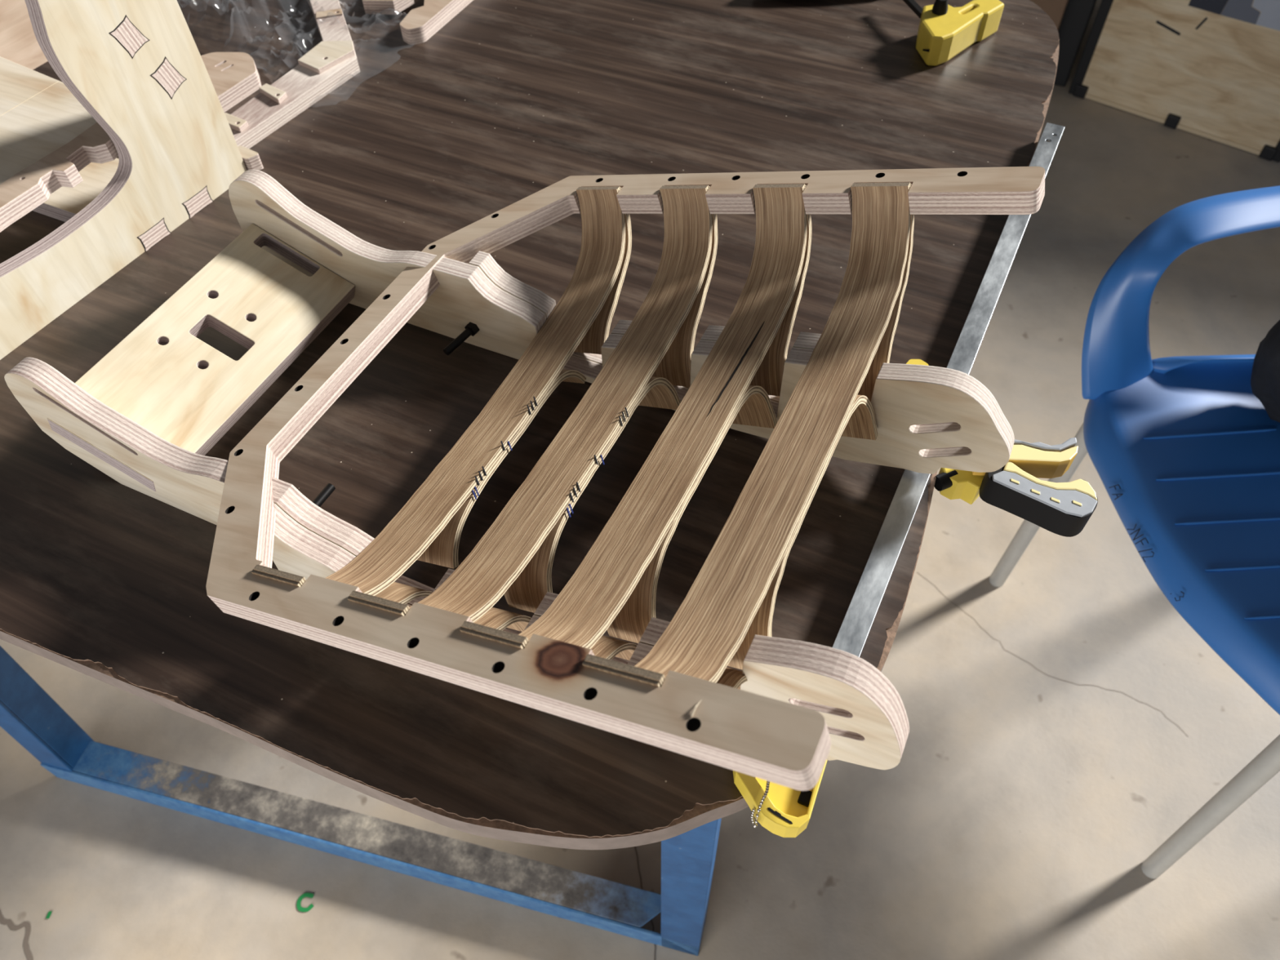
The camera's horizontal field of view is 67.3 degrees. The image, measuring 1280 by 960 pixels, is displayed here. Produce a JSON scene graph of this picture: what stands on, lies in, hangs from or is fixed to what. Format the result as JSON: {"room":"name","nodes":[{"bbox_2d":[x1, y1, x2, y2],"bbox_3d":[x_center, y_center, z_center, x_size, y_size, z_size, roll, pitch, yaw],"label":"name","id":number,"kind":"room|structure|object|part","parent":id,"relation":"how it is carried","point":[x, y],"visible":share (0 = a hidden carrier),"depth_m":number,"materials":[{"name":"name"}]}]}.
{"room":"woodworking workshop","nodes":[
{"label":"woodworking workshop","id":0,"kind":"room"},
{"bbox_2d":[0,0,1279,959],"bbox_3d":[0.445,1.143,0.893,12.000,0.101,7.900,20,56,16],"label":"floor","id":1,"kind":"structure","parent":0,"point":[1066,720],"depth_m":1.37,"materials":[{"name":"concrete"}]},
{"bbox_2d":[0,0,1059,955],"bbox_3d":[-0.446,-0.205,1.409,1.736,0.750,1.402,20,56,16],"label":"work table","id":2,"kind":"object","parent":1,"relation":"on","point":[103,579],"visible":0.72,"depth_m":0.92,"materials":[{"name":"laminate"}]},
{"bbox_3d":[-0.820,0.183,1.135,0.050,0.727,0.090,11,54,10],"label":"leg","id":3,"kind":"part","parent":2,"relation":"part of","materials":[{"name":"blue paint"}]},
{"bbox_2d":[0,0,263,359],"bbox_3d":[-0.680,-0.391,0.877,0.444,0.331,0.400,29,58,21],"label":"frame","id":4,"kind":"object","parent":2,"relation":"on","point":[137,88],"visible":0.96,"depth_m":0.90,"materials":[{"name":"brown wood"}]},
{"bbox_3d":[-0.737,-0.550,1.005,0.018,0.280,0.130,24,57,18],"label":"panel","id":5,"kind":"part","parent":4,"relation":"part of","materials":[{"name":"brown wood"}]},
{"bbox_2d":[0,56,97,184],"bbox_3d":[-0.684,-0.373,0.956,0.368,0.016,0.195,20,56,16],"label":"wooden panel","id":6,"kind":"object","parent":4,"relation":"attached to","point":[44,128],"depth_m":0.91,"materials":[{"name":"brown wood"}]},
{"bbox_3d":[-0.542,-0.272,0.875,0.037,0.018,0.212,23,56,18],"label":"notched rail","id":7,"kind":"part","parent":4,"relation":"part of","materials":[{"name":"brown wood"}]},
{"bbox_3d":[-0.654,-0.333,1.027,0.369,0.018,0.090,20,56,16],"label":"plate","id":8,"kind":"part","parent":4,"relation":"part of","materials":[{"name":"brown wood"}]},
{"bbox_2d":[200,52,261,111],"bbox_3d":[-0.500,-0.472,1.130,0.101,0.020,0.094,20,56,16],"label":"board","id":9,"kind":"object","parent":2,"relation":"on","point":[234,77],"visible":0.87,"depth_m":1.12,"materials":[{"name":"brown wood"}]},
{"bbox_2d":[224,0,359,148],"bbox_3d":[-0.412,-0.551,1.186,0.148,0.024,0.489,-2,53,0],"label":"frame","id":10,"kind":"object","parent":2,"relation":"on","point":[333,61],"visible":0.96,"depth_m":1.11,"materials":[{"name":"brown wood"}]},
{"bbox_3d":[-0.381,0.490,1.317,0.956,0.050,0.050,11,54,10],"label":"foot rail","id":11,"kind":"part","parent":2,"relation":"part of","materials":[{"name":"blue metal"}]},
{"bbox_2d":[362,0,413,14],"bbox_3d":[-0.317,-0.628,1.240,0.053,0.018,0.080,8,53,7],"label":"plank","id":12,"kind":"object","parent":2,"relation":"on","point":[371,6],"visible":1,"depth_m":1.22,"materials":[{"name":"brown wood"}]},
{"bbox_2d":[400,0,473,44],"bbox_3d":[-0.253,-0.621,1.239,0.053,0.020,0.202,20,56,16],"label":"board","id":13,"kind":"object","parent":2,"relation":"on","point":[420,24],"visible":1,"depth_m":1.20,"materials":[{"name":"brown wood"}]},
{"bbox_2d":[4,166,1044,791],"bbox_3d":[-0.095,-0.080,0.698,0.700,0.216,0.480,20,56,16],"label":"frame","id":14,"kind":"object","parent":2,"relation":"on","point":[147,415],"visible":1,"depth_m":0.70,"materials":[{"name":"brown wood"}]},
{"bbox_3d":[-0.362,-0.110,0.813,0.108,0.054,0.253,20,56,16],"label":"cross panel","id":15,"kind":"part","parent":14,"relation":"part of","materials":[{"name":"brown wood"}]},
{"bbox_3d":[-0.161,0.045,0.648,0.690,0.145,0.018,20,56,16],"label":"panel","id":16,"kind":"part","parent":14,"relation":"part of","materials":[{"name":"brown wood"}]},
{"bbox_3d":[-0.049,-0.130,0.793,0.700,0.123,0.018,20,56,16],"label":"panel","id":17,"kind":"part","parent":14,"relation":"part of","materials":[{"name":"brown wood"}]},
{"bbox_3d":[0.051,0.371,0.973,0.050,0.727,0.050,11,54,10],"label":"leg","id":18,"kind":"part","parent":2,"relation":"part of","materials":[{"name":"blue paint"}]},
{"bbox_2d":[733,760,827,837],"bbox_3d":[0.077,0.179,0.615,0.081,0.025,0.080,20,56,16],"label":"clamp","id":19,"kind":"object","parent":2,"relation":"on","point":[784,811],"visible":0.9,"depth_m":0.60,"materials":[{"name":"yellow plastic"}]},
{"bbox_3d":[0.075,0.200,0.598,0.006,0.023,0.028,20,56,16],"label":"ball chain","id":20,"kind":"part","parent":19,"relation":"part of","materials":[{"name":"silver metal"}]},
{"bbox_2d":[831,122,1064,657],"bbox_3d":[0.287,-0.117,0.841,0.019,0.020,0.714,21,56,16],"label":"metal bar","id":21,"kind":"object","parent":2,"relation":"on","point":[853,633],"visible":0.77,"depth_m":0.74,"materials":[{"name":"metal"}]},
{"bbox_2d":[902,0,1004,66],"bbox_3d":[0.356,-0.553,1.153,0.135,0.052,0.124,20,56,16],"label":"clamp","id":22,"kind":"object","parent":2,"relation":"on","point":[944,31],"visible":1,"depth_m":1.14,"materials":[{"name":"yellow plastic"}]},
{"bbox_3d":[0.356,-0.562,1.139,0.018,0.018,0.018,20,56,16],"label":"screw knob","id":23,"kind":"part","parent":22,"relation":"part of","materials":[{"name":"black rubber"}]},
{"bbox_2d":[906,359,1097,537],"bbox_3d":[0.276,-0.019,0.778,0.187,0.050,0.087,34,60,24],"label":"clamp","id":24,"kind":"object","parent":2,"relation":"attached to","point":[1061,508],"visible":0.7,"depth_m":0.74,"materials":[{"name":"yellow plastic"}]},
{"bbox_3d":[0.246,0.000,0.773,0.017,0.013,0.013,-21,55,-14],"label":"clamp knob","id":25,"kind":"part","parent":24,"relation":"part of","materials":[{"name":"black plastic"}]},
{"bbox_3d":[0.304,-0.017,0.759,0.079,0.022,0.021,2,53,3],"label":"handle","id":26,"kind":"part","parent":24,"relation":"part of","materials":[{"name":"yellow plastic"}]},
{"bbox_3d":[0.307,0.012,0.743,0.082,0.026,0.038,20,56,16],"label":"handle","id":27,"kind":"part","parent":24,"relation":"part of","materials":[{"name":"black plastic"}]},
{"bbox_2d":[1030,0,1068,30],"bbox_3d":[0.938,-1.141,2.303,0.155,0.420,0.080,20,56,16],"label":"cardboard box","id":28,"kind":"object","parent":1,"relation":"on","point":[1055,9],"visible":0.09,"depth_m":2.26,"materials":[{"name":"brown cardboard"}]},
{"bbox_2d":[1053,0,1097,86],"bbox_3d":[1.112,-1.382,2.371,0.155,0.600,0.470,20,56,16],"label":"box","id":29,"kind":"object","parent":1,"relation":"on","point":[1077,15],"visible":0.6,"depth_m":2.36,"materials":[{"name":"black"}]},
{"bbox_2d":[988,185,1279,879],"bbox_3d":[0.918,-0.014,1.160,0.709,0.872,0.660,-14,54,-10],"label":"plastic chair","id":30,"kind":"object","parent":1,"relation":"on","point":[1183,449],"visible":0.97,"depth_m":1.16,"materials":[{"name":"blue plastic"}]},
{"bbox_3d":[0.592,0.039,1.413,0.046,0.413,0.025,-5,53,-3],"label":"leg","id":31,"kind":"part","parent":30,"relation":"part of","materials":[{"name":"grey metal"}]},
{"bbox_3d":[0.788,-0.266,1.234,0.490,0.217,0.119,-15,54,-10],"label":"armrest","id":32,"kind":"part","parent":30,"relation":"part of","materials":[{"name":"blue plastic"}]},
{"bbox_3d":[0.912,0.035,1.125,0.655,0.064,0.582,-10,53,-6],"label":"seat","id":33,"kind":"part","parent":30,"relation":"part of","materials":[{"name":"blue plastic"}]},
{"bbox_3d":[0.691,0.392,1.148,0.025,0.404,0.056,12,54,10],"label":"leg","id":34,"kind":"part","parent":30,"relation":"part of","materials":[{"name":"grey metal"}]},
{"bbox_2d":[1250,320,1279,422],"bbox_3d":[0.839,-0.148,1.150,0.180,0.204,0.151,20,56,16],"label":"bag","id":35,"kind":"object","parent":30,"relation":"on","point":[1265,373],"visible":1,"depth_m":1.16,"materials":[{"name":"fabric"}]},
{"bbox_2d":[1068,0,1279,162],"bbox_3d":[1.409,-1.161,2.220,0.513,0.560,0.410,31,59,22],"label":"wooden crate","id":36,"kind":"object","parent":1,"relation":"on","point":[1207,68],"visible":1,"depth_m":2.24,"materials":[{"name":"brown wood"}]},
{"bbox_3d":[1.216,-1.278,2.314,0.025,0.560,0.404,31,59,22],"label":"corner trim","id":37,"kind":"part","parent":36,"relation":"part of","materials":[{"name":"black"}]},
{"bbox_3d":[1.605,-1.047,2.130,0.025,0.560,0.404,31,59,22],"label":"corner trim","id":38,"kind":"part","parent":36,"relation":"part of","materials":[{"name":"black"}]}
]}

